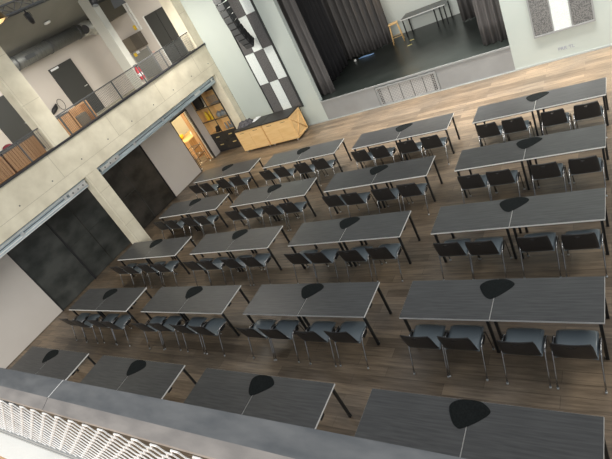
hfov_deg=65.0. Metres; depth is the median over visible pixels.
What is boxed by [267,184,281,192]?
placemat
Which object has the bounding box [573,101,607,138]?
shell chair
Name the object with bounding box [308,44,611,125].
baseboard
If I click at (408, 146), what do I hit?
shell chair
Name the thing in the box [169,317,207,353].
shell chair
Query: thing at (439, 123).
folding table
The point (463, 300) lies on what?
folding table
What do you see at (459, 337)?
shell chair
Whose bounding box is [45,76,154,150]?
floor
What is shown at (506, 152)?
folding table
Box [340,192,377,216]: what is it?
shell chair
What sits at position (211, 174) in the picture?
folding table
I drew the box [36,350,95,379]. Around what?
folding table
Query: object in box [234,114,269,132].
countertop
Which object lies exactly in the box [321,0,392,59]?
stage curtain
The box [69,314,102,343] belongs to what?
shell chair
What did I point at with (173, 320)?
shell chair
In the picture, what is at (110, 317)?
shell chair
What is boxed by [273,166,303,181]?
shell chair
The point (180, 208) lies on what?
folding table
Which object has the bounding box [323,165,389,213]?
folding table
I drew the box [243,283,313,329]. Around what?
folding table
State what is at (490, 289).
placemat
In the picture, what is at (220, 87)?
concrete column
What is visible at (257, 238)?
folding table
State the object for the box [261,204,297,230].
shell chair
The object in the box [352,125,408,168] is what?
folding table
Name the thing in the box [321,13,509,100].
floor
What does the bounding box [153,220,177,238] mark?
shell chair
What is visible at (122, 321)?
shell chair
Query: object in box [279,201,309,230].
shell chair
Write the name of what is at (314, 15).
stage curtain
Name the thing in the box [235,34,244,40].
grille
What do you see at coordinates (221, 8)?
grille
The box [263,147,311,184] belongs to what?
folding table
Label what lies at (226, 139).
shelf unit
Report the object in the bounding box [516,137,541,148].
placemat
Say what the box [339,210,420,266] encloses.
folding table
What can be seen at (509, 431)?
folding table
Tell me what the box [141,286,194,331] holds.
folding table
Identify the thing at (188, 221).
shell chair
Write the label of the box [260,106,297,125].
countertop
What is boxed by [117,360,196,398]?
folding table
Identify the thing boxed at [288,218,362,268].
folding table
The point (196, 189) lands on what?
shell chair
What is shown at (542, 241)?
shell chair
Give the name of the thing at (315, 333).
shell chair
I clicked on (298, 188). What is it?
folding table
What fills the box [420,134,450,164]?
shell chair
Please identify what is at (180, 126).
wall
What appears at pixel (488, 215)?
folding table
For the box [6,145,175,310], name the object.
trim
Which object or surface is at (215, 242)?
folding table
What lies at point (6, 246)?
door track
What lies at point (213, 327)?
shell chair
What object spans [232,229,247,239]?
placemat
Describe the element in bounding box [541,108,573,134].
shell chair
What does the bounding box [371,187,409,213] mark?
shell chair
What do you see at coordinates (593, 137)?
folding table
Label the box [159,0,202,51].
concrete column
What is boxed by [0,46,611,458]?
floor
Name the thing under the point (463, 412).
placemat
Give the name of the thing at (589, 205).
folding table
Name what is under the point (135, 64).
fire extinguisher
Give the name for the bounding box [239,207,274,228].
shell chair
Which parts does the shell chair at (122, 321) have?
backrest, seat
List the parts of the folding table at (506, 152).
leg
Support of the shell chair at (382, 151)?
on the floor at (581, 390)
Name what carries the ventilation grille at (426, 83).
attached to the stage
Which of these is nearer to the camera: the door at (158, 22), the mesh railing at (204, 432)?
the mesh railing at (204, 432)
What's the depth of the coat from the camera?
18.85 m
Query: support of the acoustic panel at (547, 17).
attached to the wall at (219, 41)
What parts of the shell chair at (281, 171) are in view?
backrest, seat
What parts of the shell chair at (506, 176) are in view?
backrest, seat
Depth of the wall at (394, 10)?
19.50 m
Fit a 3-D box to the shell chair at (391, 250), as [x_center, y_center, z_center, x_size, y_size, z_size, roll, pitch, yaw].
[1.545,0.489,9.174,0.556,0.857,0.618,-6,36,36]
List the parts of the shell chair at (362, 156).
backrest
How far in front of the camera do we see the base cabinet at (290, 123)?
17.84 m
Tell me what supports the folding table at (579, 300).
on the floor at (581, 390)
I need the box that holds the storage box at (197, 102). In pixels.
[192,96,204,109]
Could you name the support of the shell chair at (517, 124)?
on the floor at (581, 390)
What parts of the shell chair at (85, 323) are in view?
backrest, seat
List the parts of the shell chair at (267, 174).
backrest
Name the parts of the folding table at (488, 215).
leg, leg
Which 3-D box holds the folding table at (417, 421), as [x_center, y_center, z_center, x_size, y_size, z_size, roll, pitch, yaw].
[1.423,2.611,5.979,1.329,0.740,0.790,-6,36,36]
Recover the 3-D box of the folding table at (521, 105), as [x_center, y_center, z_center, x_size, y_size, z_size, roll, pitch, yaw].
[4.732,-2.515,11.239,1.329,0.740,0.790,-6,36,36]
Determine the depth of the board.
19.27 m
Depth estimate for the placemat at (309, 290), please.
8.80 m
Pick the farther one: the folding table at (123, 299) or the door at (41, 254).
the door at (41, 254)
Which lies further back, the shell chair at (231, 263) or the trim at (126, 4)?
the trim at (126, 4)
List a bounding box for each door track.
[0,179,88,257]
[97,76,214,174]
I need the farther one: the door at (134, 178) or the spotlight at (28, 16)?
the door at (134, 178)
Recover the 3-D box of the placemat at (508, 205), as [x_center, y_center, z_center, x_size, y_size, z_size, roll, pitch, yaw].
[3.549,-0.459,8.213,0.446,0.005,0.362,-27,28,3]
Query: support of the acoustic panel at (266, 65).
attached to the wall at (219, 41)
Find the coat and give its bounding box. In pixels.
[237,118,252,128]
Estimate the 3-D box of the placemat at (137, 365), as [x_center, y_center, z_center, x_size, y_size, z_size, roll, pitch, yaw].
[-3.297,2.665,9.379,0.446,0.005,0.362,-24,29,9]
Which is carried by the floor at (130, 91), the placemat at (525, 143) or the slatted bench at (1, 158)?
the slatted bench at (1, 158)
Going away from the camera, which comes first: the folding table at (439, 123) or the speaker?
the folding table at (439, 123)
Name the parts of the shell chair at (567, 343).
leg, backrest, seat, rail, leg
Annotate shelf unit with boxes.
[191,86,241,151]
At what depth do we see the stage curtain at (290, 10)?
17.11 m
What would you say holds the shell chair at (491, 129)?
on the floor at (581, 390)
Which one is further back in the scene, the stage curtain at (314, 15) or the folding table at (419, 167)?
the stage curtain at (314, 15)
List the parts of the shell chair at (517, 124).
backrest, seat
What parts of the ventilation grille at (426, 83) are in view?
panel, panel, panel, panel, panel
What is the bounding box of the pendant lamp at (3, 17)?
[0,12,7,23]
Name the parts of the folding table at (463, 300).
leg, leg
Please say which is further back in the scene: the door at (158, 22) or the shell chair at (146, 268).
the door at (158, 22)
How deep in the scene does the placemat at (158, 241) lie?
14.01 m
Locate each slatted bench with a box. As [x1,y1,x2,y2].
[0,134,46,172]
[0,156,14,183]
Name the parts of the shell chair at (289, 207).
backrest, seat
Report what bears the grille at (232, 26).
attached to the speaker
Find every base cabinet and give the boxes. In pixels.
[234,114,270,151]
[260,106,308,145]
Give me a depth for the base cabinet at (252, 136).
18.64 m
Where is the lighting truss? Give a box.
[0,0,49,17]
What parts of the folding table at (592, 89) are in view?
leg, frame, leg, leg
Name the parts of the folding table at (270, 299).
leg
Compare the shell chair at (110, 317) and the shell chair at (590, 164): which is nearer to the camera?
the shell chair at (590, 164)
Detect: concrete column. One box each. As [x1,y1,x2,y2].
[0,47,69,148]
[78,0,146,88]
[84,168,151,243]
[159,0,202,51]
[212,71,245,128]
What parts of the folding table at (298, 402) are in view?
leg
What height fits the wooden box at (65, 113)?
0.890 m
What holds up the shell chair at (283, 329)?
on the floor at (581, 390)
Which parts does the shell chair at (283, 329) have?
backrest, seat, leg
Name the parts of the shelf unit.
panel, drawer, drawer, drawer, drawer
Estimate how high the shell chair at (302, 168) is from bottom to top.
0.857 m
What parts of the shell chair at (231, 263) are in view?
backrest, seat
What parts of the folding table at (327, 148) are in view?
leg, leg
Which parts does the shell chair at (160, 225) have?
backrest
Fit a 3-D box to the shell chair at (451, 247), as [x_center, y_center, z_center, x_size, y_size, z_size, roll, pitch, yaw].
[2.607,0.382,8.385,0.556,0.857,0.618,-6,36,36]
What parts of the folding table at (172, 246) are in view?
leg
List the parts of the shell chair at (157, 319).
backrest, seat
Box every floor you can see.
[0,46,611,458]
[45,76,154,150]
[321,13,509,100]
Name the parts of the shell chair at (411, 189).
backrest, seat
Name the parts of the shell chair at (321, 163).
backrest, seat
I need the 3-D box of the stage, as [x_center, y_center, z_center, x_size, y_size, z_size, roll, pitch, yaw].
[3.413,-4.743,16.015,6.630,0.745,0.199,-6,36,36]
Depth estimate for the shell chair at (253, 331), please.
8.95 m
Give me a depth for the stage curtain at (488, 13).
14.13 m
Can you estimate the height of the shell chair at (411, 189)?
0.857 m
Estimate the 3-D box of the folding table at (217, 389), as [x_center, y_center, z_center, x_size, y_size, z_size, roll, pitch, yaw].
[-1.205,2.891,7.906,1.329,0.740,0.790,-6,36,36]
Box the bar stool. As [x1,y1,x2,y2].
[388,21,404,44]
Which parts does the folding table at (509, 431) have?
leg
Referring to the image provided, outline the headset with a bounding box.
[52,99,65,114]
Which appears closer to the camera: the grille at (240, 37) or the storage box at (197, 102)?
the grille at (240, 37)
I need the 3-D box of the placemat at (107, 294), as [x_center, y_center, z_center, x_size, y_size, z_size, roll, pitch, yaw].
[-5.165,1.669,12.675,0.446,0.005,0.362,-29,28,0]
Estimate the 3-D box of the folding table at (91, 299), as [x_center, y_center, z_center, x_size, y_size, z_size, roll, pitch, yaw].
[-5.595,2.148,13.077,1.329,0.740,0.790,-6,36,36]
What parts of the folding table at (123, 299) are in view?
leg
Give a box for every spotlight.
[23,10,34,23]
[89,0,98,6]
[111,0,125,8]
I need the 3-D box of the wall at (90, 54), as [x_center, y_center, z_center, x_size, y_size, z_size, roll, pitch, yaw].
[-10.623,-2.975,15.313,0.200,3.000,14.500,-6,36,36]
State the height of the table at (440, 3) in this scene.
0.742 m
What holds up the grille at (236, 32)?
attached to the speaker
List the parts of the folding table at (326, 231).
leg, leg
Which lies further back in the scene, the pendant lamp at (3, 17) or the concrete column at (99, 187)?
the concrete column at (99, 187)
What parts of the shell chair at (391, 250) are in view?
backrest, seat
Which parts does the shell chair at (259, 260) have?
backrest, seat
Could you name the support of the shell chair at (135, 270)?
on the floor at (581, 390)
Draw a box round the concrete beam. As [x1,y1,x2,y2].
[0,43,218,244]
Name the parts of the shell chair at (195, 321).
backrest, seat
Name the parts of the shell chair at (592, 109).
backrest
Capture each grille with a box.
[212,0,221,5]
[216,4,224,11]
[220,11,228,18]
[224,17,232,24]
[227,23,236,30]
[231,29,239,35]
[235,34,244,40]
[240,39,248,44]
[244,43,252,48]
[375,71,440,105]
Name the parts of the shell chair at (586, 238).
leg, backrest, seat, leg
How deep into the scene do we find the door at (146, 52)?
19.95 m
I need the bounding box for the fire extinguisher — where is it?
[133,64,145,79]
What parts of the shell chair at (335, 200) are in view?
backrest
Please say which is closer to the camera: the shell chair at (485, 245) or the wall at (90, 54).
the shell chair at (485, 245)
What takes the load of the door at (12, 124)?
in the wall at (90, 54)
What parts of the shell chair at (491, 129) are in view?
backrest, seat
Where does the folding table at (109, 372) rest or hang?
on the floor at (581, 390)
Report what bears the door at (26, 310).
in the wall at (182, 109)
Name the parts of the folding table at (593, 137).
leg, leg, leg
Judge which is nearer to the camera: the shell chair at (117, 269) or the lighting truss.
the lighting truss
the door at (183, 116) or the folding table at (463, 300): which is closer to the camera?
the folding table at (463, 300)
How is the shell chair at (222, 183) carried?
on the floor at (581, 390)
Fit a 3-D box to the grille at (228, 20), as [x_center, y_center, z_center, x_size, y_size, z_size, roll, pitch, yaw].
[-2.607,-6.986,16.067,0.310,0.180,0.032,-6,36,36]
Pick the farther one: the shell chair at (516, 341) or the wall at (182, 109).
the wall at (182, 109)
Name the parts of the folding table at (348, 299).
leg, leg, leg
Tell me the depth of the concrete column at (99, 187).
14.68 m
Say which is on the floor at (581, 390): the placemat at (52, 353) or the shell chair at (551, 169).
the shell chair at (551, 169)
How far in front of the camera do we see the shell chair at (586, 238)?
7.04 m
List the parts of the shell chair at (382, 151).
backrest, seat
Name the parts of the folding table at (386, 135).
leg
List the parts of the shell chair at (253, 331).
backrest, seat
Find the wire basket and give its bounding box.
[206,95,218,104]
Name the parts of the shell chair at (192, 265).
backrest, seat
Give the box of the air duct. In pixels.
[9,21,98,70]
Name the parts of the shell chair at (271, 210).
backrest, seat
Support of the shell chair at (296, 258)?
on the floor at (581, 390)
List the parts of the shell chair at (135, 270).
backrest, seat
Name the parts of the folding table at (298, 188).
leg, leg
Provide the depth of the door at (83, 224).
15.94 m
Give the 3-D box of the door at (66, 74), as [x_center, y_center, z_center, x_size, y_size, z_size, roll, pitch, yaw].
[-8.606,-5.289,18.137,0.110,2.080,1.070,-6,36,36]
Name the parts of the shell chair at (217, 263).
backrest, seat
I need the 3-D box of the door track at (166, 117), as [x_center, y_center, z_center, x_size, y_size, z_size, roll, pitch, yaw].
[-4.969,-3.778,16.571,0.302,0.280,6.530,-6,36,36]
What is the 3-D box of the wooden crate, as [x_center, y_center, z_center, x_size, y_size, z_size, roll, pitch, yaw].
[-6.881,-3.389,14.807,0.440,0.890,0.720,-6,36,36]
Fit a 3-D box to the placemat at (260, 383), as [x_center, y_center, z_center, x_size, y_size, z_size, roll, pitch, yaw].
[-0.694,2.387,7.470,0.446,0.005,0.362,-24,29,10]
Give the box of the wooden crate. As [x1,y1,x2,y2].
[68,100,96,127]
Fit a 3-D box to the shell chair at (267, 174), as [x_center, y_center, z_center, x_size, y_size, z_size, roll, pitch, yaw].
[-0.987,-1.608,14.844,0.556,0.857,0.618,-6,36,37]
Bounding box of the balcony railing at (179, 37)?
[0,32,193,181]
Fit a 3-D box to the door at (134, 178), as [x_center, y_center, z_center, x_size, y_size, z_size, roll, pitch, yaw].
[-6.270,-1.661,17.454,0.046,2.965,2.320,-6,36,36]
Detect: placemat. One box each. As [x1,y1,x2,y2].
[42,350,58,362]
[103,289,116,299]
[126,360,145,375]
[149,239,162,247]
[185,286,202,298]
[189,198,200,205]
[222,164,232,170]
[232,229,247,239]
[249,375,273,395]
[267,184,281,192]
[297,147,309,154]
[301,283,323,298]
[339,217,359,228]
[370,165,387,174]
[396,123,412,131]
[449,399,489,428]
[480,279,514,298]
[500,197,528,211]
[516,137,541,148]
[526,92,548,101]
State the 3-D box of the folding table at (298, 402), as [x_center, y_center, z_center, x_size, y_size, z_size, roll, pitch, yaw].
[-0.132,2.777,7.120,1.329,0.740,0.790,-6,36,36]
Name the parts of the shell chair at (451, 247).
backrest, seat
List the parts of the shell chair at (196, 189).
backrest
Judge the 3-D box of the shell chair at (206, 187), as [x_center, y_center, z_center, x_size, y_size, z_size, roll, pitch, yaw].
[-3.169,-1.372,16.439,0.556,0.857,0.618,-6,36,36]
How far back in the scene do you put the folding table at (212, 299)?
10.11 m
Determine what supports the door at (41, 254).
in the wall at (182, 109)
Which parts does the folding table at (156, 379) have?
leg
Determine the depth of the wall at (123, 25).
19.07 m
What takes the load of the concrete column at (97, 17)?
on the floor at (130, 91)
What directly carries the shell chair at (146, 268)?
on the floor at (581, 390)
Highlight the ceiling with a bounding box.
[0,0,103,56]
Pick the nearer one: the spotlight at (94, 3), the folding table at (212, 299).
the folding table at (212, 299)
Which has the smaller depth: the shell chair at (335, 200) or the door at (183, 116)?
the shell chair at (335, 200)
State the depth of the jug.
20.24 m
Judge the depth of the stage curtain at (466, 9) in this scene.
17.34 m
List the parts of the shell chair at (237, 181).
backrest, seat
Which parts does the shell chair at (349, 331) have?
leg, backrest, seat, leg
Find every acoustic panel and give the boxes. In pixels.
[217,0,303,112]
[526,0,595,38]
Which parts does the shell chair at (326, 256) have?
backrest, seat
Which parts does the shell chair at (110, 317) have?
backrest, seat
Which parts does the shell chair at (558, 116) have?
backrest, seat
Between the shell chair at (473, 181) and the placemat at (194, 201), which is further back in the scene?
the placemat at (194, 201)
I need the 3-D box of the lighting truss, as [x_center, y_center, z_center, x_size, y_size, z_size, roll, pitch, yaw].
[-6.758,-4.965,10.859,0.308,0.268,3.207,-6,36,36]
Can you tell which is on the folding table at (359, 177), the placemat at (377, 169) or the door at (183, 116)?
the placemat at (377, 169)
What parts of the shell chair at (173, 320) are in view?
backrest, seat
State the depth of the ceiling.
15.62 m
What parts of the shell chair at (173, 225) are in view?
backrest, seat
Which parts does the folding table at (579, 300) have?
leg, leg, leg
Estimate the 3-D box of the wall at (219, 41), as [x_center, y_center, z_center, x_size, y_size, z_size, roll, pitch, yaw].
[2.670,-7.693,13.608,16.020,8.200,0.200,-6,36,36]
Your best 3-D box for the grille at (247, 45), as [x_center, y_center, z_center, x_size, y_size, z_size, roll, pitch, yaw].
[-2.011,-6.411,16.797,0.310,0.160,0.100,-6,36,36]
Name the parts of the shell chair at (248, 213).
backrest, seat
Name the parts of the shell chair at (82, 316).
backrest, seat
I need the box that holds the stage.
[321,48,514,119]
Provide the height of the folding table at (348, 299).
0.740 m
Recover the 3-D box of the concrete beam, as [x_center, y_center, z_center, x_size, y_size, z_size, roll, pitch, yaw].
[-6.768,-1.995,13.842,0.520,1.135,14.500,-6,36,36]
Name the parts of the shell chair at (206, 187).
backrest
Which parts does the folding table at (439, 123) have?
leg, leg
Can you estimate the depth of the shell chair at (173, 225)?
14.94 m
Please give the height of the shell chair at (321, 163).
0.857 m
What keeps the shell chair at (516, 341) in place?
on the floor at (581, 390)
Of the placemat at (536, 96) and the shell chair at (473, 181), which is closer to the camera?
the shell chair at (473, 181)
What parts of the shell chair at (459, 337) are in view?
leg, backrest, seat, leg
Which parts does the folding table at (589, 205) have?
leg, leg, leg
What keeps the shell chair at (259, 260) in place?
on the floor at (581, 390)
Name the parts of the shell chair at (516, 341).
leg, backrest, seat, leg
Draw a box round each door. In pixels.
[0,95,43,146]
[0,254,61,368]
[7,222,94,309]
[47,188,130,276]
[48,58,104,112]
[102,145,174,228]
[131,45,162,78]
[140,121,200,196]
[142,7,191,64]
[181,113,210,158]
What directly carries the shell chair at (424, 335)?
on the floor at (581, 390)
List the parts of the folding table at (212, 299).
leg, leg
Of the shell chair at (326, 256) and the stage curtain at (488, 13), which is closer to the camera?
the shell chair at (326, 256)
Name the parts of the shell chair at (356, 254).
backrest, seat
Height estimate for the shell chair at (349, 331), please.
0.857 m
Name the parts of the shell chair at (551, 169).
backrest, seat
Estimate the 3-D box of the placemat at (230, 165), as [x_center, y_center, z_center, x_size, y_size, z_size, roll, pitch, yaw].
[-2.725,-2.171,16.648,0.446,0.005,0.362,-30,28,-1]
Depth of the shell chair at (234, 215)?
13.33 m
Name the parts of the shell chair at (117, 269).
backrest, seat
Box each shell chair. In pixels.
[58,313,90,341]
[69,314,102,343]
[85,314,119,343]
[99,315,133,346]
[109,263,146,287]
[119,263,156,287]
[131,316,178,349]
[136,261,175,287]
[146,316,184,350]
[150,260,183,286]
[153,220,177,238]
[163,220,196,237]
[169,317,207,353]
[180,216,213,240]
[182,258,221,285]
[188,185,210,198]
[188,318,232,356]
[193,214,223,235]
[197,257,237,285]
[199,183,227,196]
[216,179,244,201]
[220,255,261,285]
[225,210,260,229]
[228,176,252,195]
[235,319,275,360]
[238,253,272,285]
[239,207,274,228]
[258,319,304,362]
[259,170,289,185]
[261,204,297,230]
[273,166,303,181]
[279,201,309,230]
[284,249,327,283]
[293,162,325,181]
[293,321,336,366]
[304,248,348,282]
[311,158,336,185]
[322,194,358,219]
[324,321,368,368]
[337,246,382,281]
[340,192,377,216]
[351,149,383,167]
[365,243,402,281]
[369,145,401,165]
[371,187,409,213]
[396,183,428,214]
[397,139,429,160]
[400,324,449,377]
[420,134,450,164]
[433,238,478,279]
[437,325,494,380]
[457,173,496,203]
[465,237,511,278]
[476,122,508,146]
[486,169,524,200]
[497,328,551,388]
[501,116,534,141]
[517,232,562,277]
[530,161,569,195]
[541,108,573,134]
[550,329,607,393]
[561,229,607,277]
[568,155,607,196]
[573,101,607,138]
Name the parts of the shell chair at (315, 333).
backrest, seat, leg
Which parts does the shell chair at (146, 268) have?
backrest, seat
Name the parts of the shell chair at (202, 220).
backrest, seat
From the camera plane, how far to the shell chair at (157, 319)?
10.81 m
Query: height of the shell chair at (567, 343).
0.857 m
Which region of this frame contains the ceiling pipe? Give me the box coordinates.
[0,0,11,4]
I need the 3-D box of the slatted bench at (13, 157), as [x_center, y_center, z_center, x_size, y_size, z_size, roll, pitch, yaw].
[-7.815,-1.966,13.351,0.530,0.900,1.060,-6,36,36]
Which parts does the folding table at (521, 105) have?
leg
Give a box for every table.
[10,346,76,373]
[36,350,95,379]
[69,288,130,318]
[80,355,138,389]
[96,287,151,322]
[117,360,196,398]
[118,240,173,276]
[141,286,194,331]
[145,236,203,275]
[159,200,208,233]
[178,285,249,336]
[184,368,259,414]
[186,193,238,230]
[190,231,253,273]
[194,165,236,196]
[220,158,264,193]
[226,225,289,271]
[230,184,285,225]
[242,375,351,428]
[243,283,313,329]
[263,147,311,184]
[265,177,323,220]
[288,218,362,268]
[296,138,351,178]
[298,282,391,344]
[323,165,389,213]
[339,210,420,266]
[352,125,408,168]
[354,388,466,456]
[371,155,442,207]
[396,113,459,159]
[399,279,499,352]
[400,0,452,36]
[431,199,521,262]
[454,138,531,197]
[461,402,609,458]
[472,94,541,146]
[490,276,609,359]
[509,188,608,258]
[524,124,608,189]
[534,77,608,134]
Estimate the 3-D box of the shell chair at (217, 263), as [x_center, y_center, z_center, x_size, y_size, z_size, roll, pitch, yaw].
[-2.205,0.910,11.892,0.556,0.857,0.618,-6,36,36]
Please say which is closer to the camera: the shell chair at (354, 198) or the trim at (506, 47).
the shell chair at (354, 198)
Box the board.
[122,31,147,52]
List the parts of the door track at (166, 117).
roller bracket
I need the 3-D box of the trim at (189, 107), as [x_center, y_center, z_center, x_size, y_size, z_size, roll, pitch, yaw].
[-4.525,-4.406,20.290,0.100,2.960,0.430,-6,36,36]
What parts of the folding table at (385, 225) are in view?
leg, leg, leg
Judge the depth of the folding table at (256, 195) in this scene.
13.60 m
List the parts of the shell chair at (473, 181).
backrest, seat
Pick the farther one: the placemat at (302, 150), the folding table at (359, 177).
the placemat at (302, 150)
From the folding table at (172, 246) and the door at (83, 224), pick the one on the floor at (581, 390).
the folding table at (172, 246)
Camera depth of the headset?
17.30 m
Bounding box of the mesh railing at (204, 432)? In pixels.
[0,368,465,458]
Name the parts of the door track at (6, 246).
roller bracket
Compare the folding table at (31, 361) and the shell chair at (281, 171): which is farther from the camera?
the shell chair at (281, 171)
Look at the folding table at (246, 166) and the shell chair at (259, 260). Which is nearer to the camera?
the shell chair at (259, 260)
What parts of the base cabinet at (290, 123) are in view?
door, door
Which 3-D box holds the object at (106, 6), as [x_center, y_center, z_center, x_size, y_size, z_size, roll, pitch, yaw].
[-7.856,-8.350,18.596,1.300,0.670,1.100,-6,36,36]
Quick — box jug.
[204,111,210,120]
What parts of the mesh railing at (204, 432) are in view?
post, rail, frame, panel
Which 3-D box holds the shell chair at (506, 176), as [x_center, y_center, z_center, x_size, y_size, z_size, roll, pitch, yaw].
[3.871,-0.944,9.376,0.556,0.857,0.618,-6,36,36]
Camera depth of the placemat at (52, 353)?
11.35 m
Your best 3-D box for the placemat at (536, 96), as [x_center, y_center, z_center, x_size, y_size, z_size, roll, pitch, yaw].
[5.210,-3.018,10.831,0.446,0.005,0.362,-27,29,5]
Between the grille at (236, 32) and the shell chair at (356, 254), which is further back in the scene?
the grille at (236, 32)
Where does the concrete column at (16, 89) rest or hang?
on the concrete beam
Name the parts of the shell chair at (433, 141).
backrest, seat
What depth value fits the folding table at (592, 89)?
10.22 m
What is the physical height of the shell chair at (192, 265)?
0.857 m
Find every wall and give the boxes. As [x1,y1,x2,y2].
[0,35,133,150]
[110,0,200,78]
[169,109,212,157]
[171,112,192,134]
[180,0,611,124]
[380,0,459,35]
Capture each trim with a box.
[0,433,66,458]
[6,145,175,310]
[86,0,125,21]
[122,3,142,30]
[170,109,215,171]
[184,103,219,156]
[320,46,509,102]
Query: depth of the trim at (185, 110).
19.98 m
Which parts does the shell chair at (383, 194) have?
backrest, seat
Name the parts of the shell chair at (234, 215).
backrest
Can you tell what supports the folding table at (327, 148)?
on the floor at (581, 390)
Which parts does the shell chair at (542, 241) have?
leg, backrest, seat, leg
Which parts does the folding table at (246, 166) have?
leg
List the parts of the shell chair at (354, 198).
backrest, seat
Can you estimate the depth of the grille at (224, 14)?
15.95 m
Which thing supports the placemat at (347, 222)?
on the folding table at (326, 231)
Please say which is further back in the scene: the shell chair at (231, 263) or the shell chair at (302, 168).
the shell chair at (302, 168)
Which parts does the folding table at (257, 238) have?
leg, leg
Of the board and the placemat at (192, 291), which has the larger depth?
the board
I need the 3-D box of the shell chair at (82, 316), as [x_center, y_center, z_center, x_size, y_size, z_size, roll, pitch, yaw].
[-6.062,2.478,12.858,0.556,0.857,0.618,-6,36,36]
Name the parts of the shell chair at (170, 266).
backrest, seat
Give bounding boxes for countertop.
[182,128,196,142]
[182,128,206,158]
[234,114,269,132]
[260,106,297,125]
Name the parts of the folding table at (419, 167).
leg, leg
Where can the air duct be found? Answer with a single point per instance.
(21, 60)
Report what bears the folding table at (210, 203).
on the floor at (581, 390)
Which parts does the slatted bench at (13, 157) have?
rail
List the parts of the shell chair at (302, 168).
backrest, seat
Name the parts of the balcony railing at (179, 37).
post, post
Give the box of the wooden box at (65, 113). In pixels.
[56,111,79,135]
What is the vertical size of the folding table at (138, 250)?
0.740 m
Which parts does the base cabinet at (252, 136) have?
door, door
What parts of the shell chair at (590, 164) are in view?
backrest, seat, leg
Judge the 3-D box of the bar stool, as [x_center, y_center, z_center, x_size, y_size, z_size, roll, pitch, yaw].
[3.603,-7.876,19.200,0.482,0.778,0.442,-17,31,22]
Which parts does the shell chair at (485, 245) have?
leg, backrest, seat, leg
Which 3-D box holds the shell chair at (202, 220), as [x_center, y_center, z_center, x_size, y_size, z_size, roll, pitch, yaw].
[-2.869,-0.223,14.316,0.556,0.857,0.618,-6,36,36]
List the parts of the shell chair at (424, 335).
leg, backrest, seat, leg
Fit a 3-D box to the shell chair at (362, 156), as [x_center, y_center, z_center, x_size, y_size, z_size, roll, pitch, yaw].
[1.632,-1.901,12.945,0.556,0.857,0.618,-6,36,37]
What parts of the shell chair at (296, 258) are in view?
backrest, seat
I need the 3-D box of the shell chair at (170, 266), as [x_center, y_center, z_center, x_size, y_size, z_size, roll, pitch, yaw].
[-3.697,1.067,12.988,0.556,0.857,0.618,-6,36,36]
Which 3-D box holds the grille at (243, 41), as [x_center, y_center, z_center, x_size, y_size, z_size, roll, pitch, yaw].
[-2.140,-6.488,16.632,0.310,0.168,0.084,-6,36,36]
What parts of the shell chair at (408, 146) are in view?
backrest, seat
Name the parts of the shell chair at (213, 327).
backrest, seat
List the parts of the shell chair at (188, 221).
backrest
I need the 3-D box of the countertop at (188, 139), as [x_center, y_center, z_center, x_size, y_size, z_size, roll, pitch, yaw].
[-5.173,-4.109,22.572,1.140,0.930,1.740,-6,36,36]
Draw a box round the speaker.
[212,0,253,48]
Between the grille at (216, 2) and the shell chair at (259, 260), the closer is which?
the shell chair at (259, 260)
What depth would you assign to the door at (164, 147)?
18.90 m
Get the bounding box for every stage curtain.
[277,0,335,94]
[295,0,348,82]
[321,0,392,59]
[457,0,475,20]
[472,0,507,45]
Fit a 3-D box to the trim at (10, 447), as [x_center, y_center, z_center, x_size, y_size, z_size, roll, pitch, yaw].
[-1.057,1.534,2.750,9.000,0.202,0.145,-6,36,36]
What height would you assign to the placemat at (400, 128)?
0.005 m
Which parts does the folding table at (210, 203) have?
leg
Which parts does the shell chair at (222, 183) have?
backrest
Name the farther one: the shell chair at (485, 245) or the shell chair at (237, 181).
the shell chair at (237, 181)

